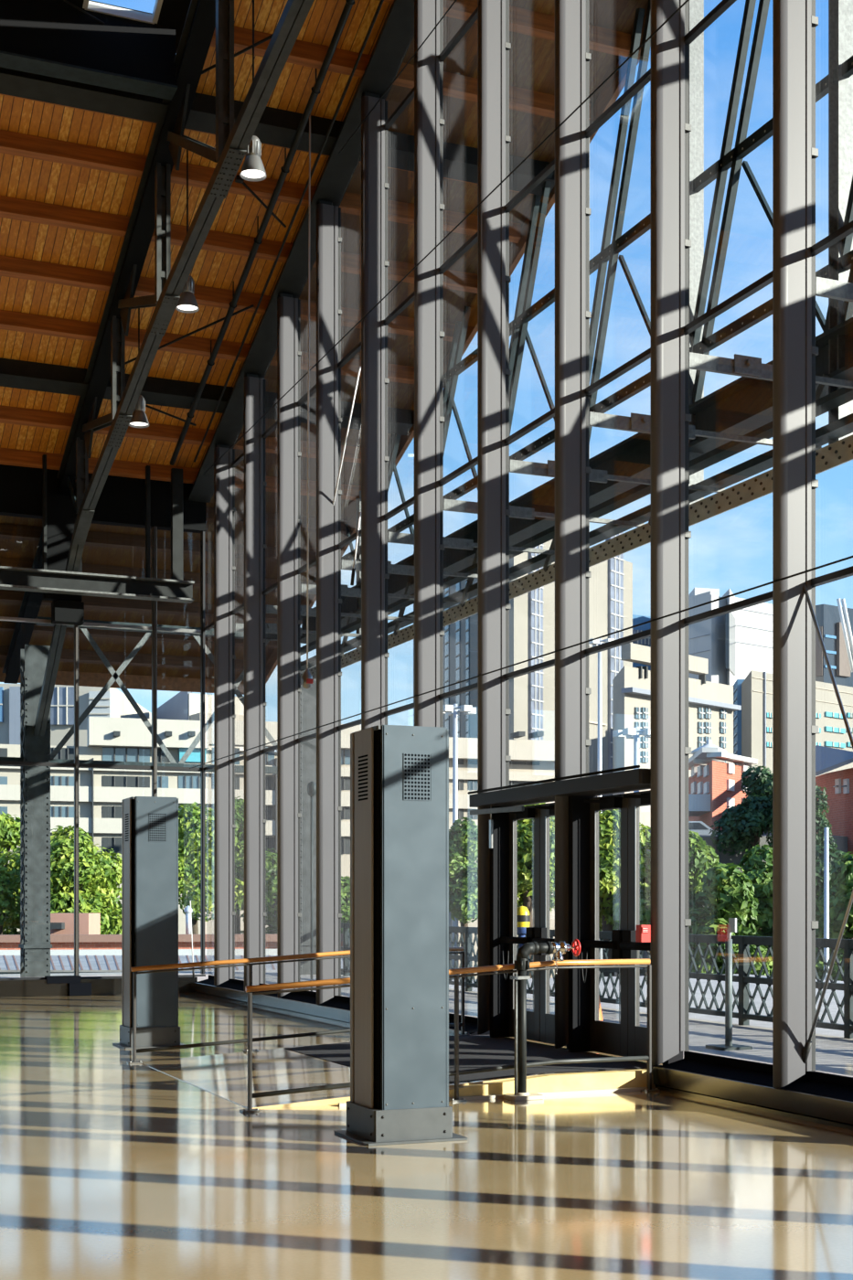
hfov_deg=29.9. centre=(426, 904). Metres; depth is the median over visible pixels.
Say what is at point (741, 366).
strut
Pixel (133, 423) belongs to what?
diffuser
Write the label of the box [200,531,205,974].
end post
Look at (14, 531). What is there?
eave purlin
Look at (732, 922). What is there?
stanchion
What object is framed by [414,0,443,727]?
window column
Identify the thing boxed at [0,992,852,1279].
floor
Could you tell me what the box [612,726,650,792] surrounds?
mast
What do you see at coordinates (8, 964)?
canopy roof
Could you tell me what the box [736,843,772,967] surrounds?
broadleaf tree
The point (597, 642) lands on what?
mast
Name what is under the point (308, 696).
column
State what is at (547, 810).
door
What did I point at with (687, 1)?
rod
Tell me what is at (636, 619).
glass block
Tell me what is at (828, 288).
strut
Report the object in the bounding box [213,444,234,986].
window column
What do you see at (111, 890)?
broadleaf tree
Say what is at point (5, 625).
eave purlin
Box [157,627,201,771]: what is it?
window
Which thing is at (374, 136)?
window column
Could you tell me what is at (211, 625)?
window
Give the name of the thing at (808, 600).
rod
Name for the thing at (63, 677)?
board
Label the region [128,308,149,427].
pendant lamp
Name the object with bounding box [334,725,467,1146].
column
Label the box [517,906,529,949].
head
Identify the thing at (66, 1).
brace
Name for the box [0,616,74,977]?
window
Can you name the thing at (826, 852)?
mast
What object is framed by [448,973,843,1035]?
street
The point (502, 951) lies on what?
loop
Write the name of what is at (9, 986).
trim
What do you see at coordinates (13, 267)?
timber purlin
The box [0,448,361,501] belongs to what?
timber purlin
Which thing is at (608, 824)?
broadleaf tree
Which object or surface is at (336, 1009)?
trim
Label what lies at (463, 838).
broadleaf tree
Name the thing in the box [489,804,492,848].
door contact
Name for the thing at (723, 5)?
window
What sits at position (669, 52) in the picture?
window column
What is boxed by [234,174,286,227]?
rod
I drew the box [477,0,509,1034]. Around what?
window column
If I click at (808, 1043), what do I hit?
rod
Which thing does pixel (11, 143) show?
timber purlin
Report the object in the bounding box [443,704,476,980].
mast
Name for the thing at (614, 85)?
fascia board
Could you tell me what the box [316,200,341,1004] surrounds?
window column
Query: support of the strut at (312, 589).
attached to the window column at (288, 307)
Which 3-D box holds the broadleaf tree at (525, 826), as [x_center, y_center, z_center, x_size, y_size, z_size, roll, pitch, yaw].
[3.580,2.391,56.004,3.391,12.432,3.373,0,0,39]
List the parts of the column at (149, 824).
panel, plate, panel, grille plate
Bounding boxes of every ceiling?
[0,0,648,681]
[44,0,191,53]
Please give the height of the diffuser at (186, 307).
0.001 m
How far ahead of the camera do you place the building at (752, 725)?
157.52 m
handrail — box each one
[126,947,470,1064]
[239,959,659,1112]
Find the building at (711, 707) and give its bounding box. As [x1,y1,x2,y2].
[612,642,741,976]
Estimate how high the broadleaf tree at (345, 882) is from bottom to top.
9.914 m
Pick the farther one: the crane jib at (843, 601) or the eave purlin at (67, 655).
the crane jib at (843, 601)
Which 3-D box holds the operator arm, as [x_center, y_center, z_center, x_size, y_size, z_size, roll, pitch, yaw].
[0.720,-0.966,16.506,0.030,0.051,0.961,0,0,-31]
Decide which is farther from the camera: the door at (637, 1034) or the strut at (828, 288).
the door at (637, 1034)
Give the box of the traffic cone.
[598,995,603,1020]
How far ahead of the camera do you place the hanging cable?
20.99 m
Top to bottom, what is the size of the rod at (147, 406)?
0.186 m
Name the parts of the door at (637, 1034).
rail, rail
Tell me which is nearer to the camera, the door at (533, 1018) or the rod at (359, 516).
the door at (533, 1018)
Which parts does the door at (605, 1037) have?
rail, rail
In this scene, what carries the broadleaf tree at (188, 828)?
on the ground
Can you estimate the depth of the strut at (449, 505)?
19.43 m
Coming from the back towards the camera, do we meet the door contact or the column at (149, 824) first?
the column at (149, 824)
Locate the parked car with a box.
[645,821,717,835]
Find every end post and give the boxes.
[44,625,91,995]
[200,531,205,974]
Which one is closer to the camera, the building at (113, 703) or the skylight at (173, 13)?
the skylight at (173, 13)
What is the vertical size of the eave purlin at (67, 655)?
0.254 m
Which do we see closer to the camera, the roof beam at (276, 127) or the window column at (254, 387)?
the roof beam at (276, 127)
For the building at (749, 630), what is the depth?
223.82 m
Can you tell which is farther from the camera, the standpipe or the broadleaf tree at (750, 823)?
the broadleaf tree at (750, 823)
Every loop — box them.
[501,950,509,979]
[580,950,587,982]
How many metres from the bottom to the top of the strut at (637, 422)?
0.165 m
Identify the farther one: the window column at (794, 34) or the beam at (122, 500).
the beam at (122, 500)
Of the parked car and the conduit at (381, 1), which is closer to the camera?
the conduit at (381, 1)
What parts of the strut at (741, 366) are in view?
bolt plate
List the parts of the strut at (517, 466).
bolt plate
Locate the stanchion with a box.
[705,917,752,1050]
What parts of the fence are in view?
post, lattice panel, lattice panel, post, lattice panel, lattice panel, rail, rail, rail, lattice panel, lattice panel, post, lattice panel, post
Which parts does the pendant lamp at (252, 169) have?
stem, lamp shade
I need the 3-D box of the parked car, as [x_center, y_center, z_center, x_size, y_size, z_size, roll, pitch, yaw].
[12.814,-3.378,78.825,4.200,1.342,1.750,0,0,0]
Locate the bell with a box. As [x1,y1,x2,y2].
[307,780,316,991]
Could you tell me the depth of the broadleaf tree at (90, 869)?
62.29 m
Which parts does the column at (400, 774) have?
panel, plate, panel, grille plate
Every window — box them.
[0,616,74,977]
[78,621,152,975]
[82,0,162,24]
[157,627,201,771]
[204,621,213,975]
[231,452,244,980]
[262,421,277,983]
[297,351,316,991]
[337,236,361,996]
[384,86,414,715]
[438,7,477,1016]
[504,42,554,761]
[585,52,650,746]
[683,0,772,1063]
[810,15,852,1076]
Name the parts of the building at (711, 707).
cornice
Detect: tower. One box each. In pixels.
[413,532,632,814]
[688,591,726,684]
[815,604,852,687]
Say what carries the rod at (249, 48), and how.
attached to the roof truss at (151, 211)
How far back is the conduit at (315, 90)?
22.31 m
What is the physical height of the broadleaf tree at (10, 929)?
11.114 m
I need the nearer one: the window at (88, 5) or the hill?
the window at (88, 5)
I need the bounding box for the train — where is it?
[0,933,342,955]
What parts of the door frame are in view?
header rail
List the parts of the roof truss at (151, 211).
truss post, splice plate, truss post, splice plate, truss post, splice plate, truss post, splice plate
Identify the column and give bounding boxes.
[18,644,52,977]
[112,796,185,1049]
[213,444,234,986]
[244,373,265,991]
[277,292,300,997]
[300,661,316,974]
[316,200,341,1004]
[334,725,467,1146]
[361,92,387,729]
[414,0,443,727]
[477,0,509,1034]
[554,0,588,1048]
[650,0,688,1066]
[772,0,815,1087]
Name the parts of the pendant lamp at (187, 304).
stem, lamp shade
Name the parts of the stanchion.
plate, sign plate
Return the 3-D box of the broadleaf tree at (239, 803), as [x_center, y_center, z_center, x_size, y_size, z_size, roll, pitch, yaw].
[-8.657,1.906,70.904,2.705,13.400,2.931,0,0,21]
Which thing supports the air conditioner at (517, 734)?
attached to the building at (101, 792)
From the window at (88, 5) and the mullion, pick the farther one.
the mullion
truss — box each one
[2,0,314,735]
[35,616,301,774]
[300,0,852,684]
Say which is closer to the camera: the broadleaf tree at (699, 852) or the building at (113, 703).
the broadleaf tree at (699, 852)
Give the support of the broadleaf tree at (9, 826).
on the ground
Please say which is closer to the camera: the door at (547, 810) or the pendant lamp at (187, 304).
the door at (547, 810)
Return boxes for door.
[500,804,540,1041]
[531,802,566,1046]
[580,793,628,1056]
[619,789,650,1060]
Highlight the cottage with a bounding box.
[815,745,852,854]
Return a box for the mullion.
[151,526,157,796]
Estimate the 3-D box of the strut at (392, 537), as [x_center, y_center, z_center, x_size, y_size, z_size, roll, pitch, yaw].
[0.777,-4.777,21.232,2.730,0.165,0.115,0,0,-22]
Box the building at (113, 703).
[0,683,151,746]
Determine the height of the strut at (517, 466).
0.165 m
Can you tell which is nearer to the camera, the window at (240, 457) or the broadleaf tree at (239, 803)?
the window at (240, 457)
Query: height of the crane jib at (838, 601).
11.080 m
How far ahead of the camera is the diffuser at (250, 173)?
18.53 m
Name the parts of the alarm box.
door plate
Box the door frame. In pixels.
[467,764,683,1065]
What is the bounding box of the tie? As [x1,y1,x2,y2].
[0,757,23,766]
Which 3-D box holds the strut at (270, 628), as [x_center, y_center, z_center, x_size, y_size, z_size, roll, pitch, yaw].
[-2.010,-4.777,27.970,2.730,0.165,0.115,0,0,-22]
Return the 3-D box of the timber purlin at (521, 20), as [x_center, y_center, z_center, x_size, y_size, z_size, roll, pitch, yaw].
[0.119,-11.172,19.789,5.450,0.254,0.110,0,0,-22]
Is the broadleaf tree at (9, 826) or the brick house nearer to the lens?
the broadleaf tree at (9, 826)
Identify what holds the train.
on the ground
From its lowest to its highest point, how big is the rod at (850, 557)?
0.014 m
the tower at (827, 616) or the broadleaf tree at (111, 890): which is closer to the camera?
the broadleaf tree at (111, 890)
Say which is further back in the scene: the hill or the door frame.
the hill
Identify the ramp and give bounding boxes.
[142,1037,660,1108]
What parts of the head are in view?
post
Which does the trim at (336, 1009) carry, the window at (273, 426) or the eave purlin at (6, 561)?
the window at (273, 426)
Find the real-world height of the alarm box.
0.150 m
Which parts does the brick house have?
cornice, cornice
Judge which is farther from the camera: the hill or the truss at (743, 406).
the hill
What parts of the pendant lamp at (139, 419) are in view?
stem, lamp shade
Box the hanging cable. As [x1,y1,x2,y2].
[301,114,313,688]
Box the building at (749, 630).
[722,588,772,685]
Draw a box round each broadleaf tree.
[0,810,20,934]
[2,846,58,934]
[50,825,115,934]
[81,846,121,934]
[178,801,244,934]
[210,796,244,934]
[235,846,277,934]
[341,875,350,933]
[448,817,477,951]
[517,802,554,978]
[554,809,650,976]
[640,829,719,966]
[688,862,772,975]
[708,765,772,855]
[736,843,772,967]
[767,782,837,849]
[815,843,843,976]
[815,851,852,981]
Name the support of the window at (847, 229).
on the trim at (819, 1097)
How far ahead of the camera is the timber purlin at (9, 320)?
25.14 m
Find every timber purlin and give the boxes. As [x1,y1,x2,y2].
[0,129,521,243]
[0,195,477,293]
[0,255,455,341]
[0,309,414,383]
[0,405,361,463]
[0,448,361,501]
[210,25,590,120]
[378,0,630,57]
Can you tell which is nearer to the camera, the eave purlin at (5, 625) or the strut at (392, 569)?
the strut at (392, 569)
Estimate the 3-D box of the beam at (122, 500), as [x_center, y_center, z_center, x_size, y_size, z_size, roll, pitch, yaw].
[-19.470,-7.295,22.734,33.400,1.050,0.240,0,0,-22]
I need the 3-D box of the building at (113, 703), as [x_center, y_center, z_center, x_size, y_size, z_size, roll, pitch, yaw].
[-28.643,-3.825,126.720,16.850,24.850,21.363,0,0,-22]
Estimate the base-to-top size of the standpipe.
1.309 m
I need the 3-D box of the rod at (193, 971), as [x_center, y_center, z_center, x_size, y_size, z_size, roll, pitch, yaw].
[-4.155,0.622,28.354,0.038,1.378,0.291,0,0,-22]
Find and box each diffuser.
[130,422,147,426]
[177,304,197,310]
[241,169,265,178]
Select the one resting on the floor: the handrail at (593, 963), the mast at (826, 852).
the handrail at (593, 963)
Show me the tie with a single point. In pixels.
(8, 759)
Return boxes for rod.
[125,304,254,364]
[145,404,196,426]
[189,555,852,768]
[189,900,194,978]
[201,33,273,74]
[202,0,689,474]
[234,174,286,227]
[332,366,361,505]
[338,0,456,154]
[350,512,361,585]
[801,889,852,1064]
[803,584,852,749]
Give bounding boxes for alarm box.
[635,924,651,942]
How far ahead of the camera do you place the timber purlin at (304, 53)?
20.56 m
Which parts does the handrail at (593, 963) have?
post, plate, rail, rail, post, plate, post, plate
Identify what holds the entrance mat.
on the ramp
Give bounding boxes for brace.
[63,0,105,23]
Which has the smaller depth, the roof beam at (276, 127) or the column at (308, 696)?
the roof beam at (276, 127)
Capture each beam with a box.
[0,66,554,195]
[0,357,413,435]
[0,454,194,603]
[0,464,206,533]
[187,0,414,502]
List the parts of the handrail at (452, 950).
post, plate, post, rail, rail, post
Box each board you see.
[0,667,244,694]
[265,15,646,683]
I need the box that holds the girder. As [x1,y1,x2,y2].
[0,0,177,100]
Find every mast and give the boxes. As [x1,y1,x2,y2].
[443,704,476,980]
[588,638,614,976]
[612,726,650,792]
[823,827,829,980]
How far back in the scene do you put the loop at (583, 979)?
15.25 m
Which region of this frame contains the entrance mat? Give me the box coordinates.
[286,1034,662,1083]
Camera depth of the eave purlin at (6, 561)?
31.53 m
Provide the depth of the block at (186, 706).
121.84 m
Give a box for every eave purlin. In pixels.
[0,522,316,565]
[0,556,311,595]
[0,589,277,621]
[0,620,277,648]
[0,644,244,671]
[206,506,347,534]
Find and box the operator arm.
[469,805,523,815]
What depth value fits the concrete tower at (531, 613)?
162.24 m
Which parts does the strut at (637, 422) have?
bolt plate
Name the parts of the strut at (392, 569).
bolt plate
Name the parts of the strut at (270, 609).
bolt plate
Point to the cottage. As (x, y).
(838, 784)
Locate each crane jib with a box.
[836,598,852,671]
[841,598,852,656]
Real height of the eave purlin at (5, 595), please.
0.254 m
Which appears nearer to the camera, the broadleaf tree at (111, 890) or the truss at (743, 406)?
the truss at (743, 406)
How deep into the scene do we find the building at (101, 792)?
98.33 m
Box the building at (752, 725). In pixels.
[733,670,852,791]
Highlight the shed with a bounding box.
[50,913,100,934]
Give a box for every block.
[157,691,244,750]
[632,614,650,670]
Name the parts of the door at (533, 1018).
rail, rail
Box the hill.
[640,829,847,976]
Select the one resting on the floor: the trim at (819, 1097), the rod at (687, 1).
the trim at (819, 1097)
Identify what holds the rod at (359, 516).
attached to the window at (357, 347)
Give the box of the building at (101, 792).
[0,716,554,979]
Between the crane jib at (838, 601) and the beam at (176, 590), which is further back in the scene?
the crane jib at (838, 601)
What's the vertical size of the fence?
1.070 m
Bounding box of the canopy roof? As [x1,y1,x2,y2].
[0,955,350,975]
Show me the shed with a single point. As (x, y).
(60, 923)
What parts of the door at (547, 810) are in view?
rail, rail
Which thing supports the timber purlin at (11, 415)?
on the roof truss at (151, 211)
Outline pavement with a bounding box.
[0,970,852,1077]
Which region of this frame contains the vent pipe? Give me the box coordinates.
[184,906,191,934]
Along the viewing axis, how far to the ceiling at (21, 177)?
23.40 m
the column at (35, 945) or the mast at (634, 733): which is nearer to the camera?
the column at (35, 945)
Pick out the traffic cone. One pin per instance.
(600, 1008)
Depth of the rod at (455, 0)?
19.32 m
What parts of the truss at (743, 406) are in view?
truss post, truss post, riveted plate, rail, rail, truss post, truss post, truss post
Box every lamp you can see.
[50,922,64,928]
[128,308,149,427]
[175,149,199,313]
[239,0,266,181]
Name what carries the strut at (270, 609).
attached to the window column at (254, 387)
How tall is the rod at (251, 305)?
0.713 m
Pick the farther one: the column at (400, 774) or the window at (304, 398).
the window at (304, 398)
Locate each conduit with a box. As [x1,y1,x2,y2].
[170,0,354,465]
[193,0,383,462]
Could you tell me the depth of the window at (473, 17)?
18.52 m
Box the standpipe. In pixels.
[503,938,580,1100]
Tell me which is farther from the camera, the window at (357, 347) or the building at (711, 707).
the building at (711, 707)
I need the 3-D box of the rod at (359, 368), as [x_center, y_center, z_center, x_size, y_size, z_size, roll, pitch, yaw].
[-1.158,-6.117,21.972,0.049,2.099,1.459,0,0,-22]
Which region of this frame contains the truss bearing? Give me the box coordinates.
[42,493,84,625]
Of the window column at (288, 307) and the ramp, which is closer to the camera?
the ramp
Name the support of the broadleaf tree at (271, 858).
on the ground
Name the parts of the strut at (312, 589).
bolt plate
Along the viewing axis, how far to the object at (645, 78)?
15.09 m
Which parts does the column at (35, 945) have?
plate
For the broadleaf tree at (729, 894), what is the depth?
45.55 m
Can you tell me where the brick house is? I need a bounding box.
[688,738,757,831]
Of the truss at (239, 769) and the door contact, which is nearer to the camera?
the door contact
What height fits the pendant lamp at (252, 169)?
2.778 m
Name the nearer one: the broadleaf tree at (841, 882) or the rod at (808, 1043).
the rod at (808, 1043)
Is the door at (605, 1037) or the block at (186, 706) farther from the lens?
the block at (186, 706)
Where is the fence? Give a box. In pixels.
[341,922,852,1038]
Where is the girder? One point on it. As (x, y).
(43, 37)
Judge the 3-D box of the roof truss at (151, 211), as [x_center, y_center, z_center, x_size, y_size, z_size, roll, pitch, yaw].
[-4.991,-7.654,24.882,0.340,9.465,20.874,0,0,-22]
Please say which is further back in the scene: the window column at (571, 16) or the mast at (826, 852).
the mast at (826, 852)
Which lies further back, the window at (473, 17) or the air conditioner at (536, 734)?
the air conditioner at (536, 734)
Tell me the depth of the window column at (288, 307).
23.97 m
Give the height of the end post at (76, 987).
8.515 m
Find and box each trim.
[0,974,205,997]
[191,975,490,1035]
[652,1051,852,1130]
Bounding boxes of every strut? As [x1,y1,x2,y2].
[234,622,361,637]
[266,604,414,621]
[300,584,461,602]
[341,559,517,581]
[387,532,554,554]
[443,499,644,527]
[509,459,725,492]
[588,411,821,450]
[688,352,852,388]
[815,277,852,302]
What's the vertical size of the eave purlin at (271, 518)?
0.254 m
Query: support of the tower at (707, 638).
on the ground
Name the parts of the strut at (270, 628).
bolt plate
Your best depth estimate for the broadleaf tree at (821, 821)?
71.56 m
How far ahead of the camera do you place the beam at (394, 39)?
22.57 m
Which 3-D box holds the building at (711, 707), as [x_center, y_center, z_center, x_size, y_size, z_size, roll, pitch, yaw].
[21.418,-6.123,137.641,17.941,29.446,14.999,0,0,-22]
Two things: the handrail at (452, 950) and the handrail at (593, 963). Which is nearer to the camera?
the handrail at (593, 963)
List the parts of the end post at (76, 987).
post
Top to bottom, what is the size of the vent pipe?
1.095 m

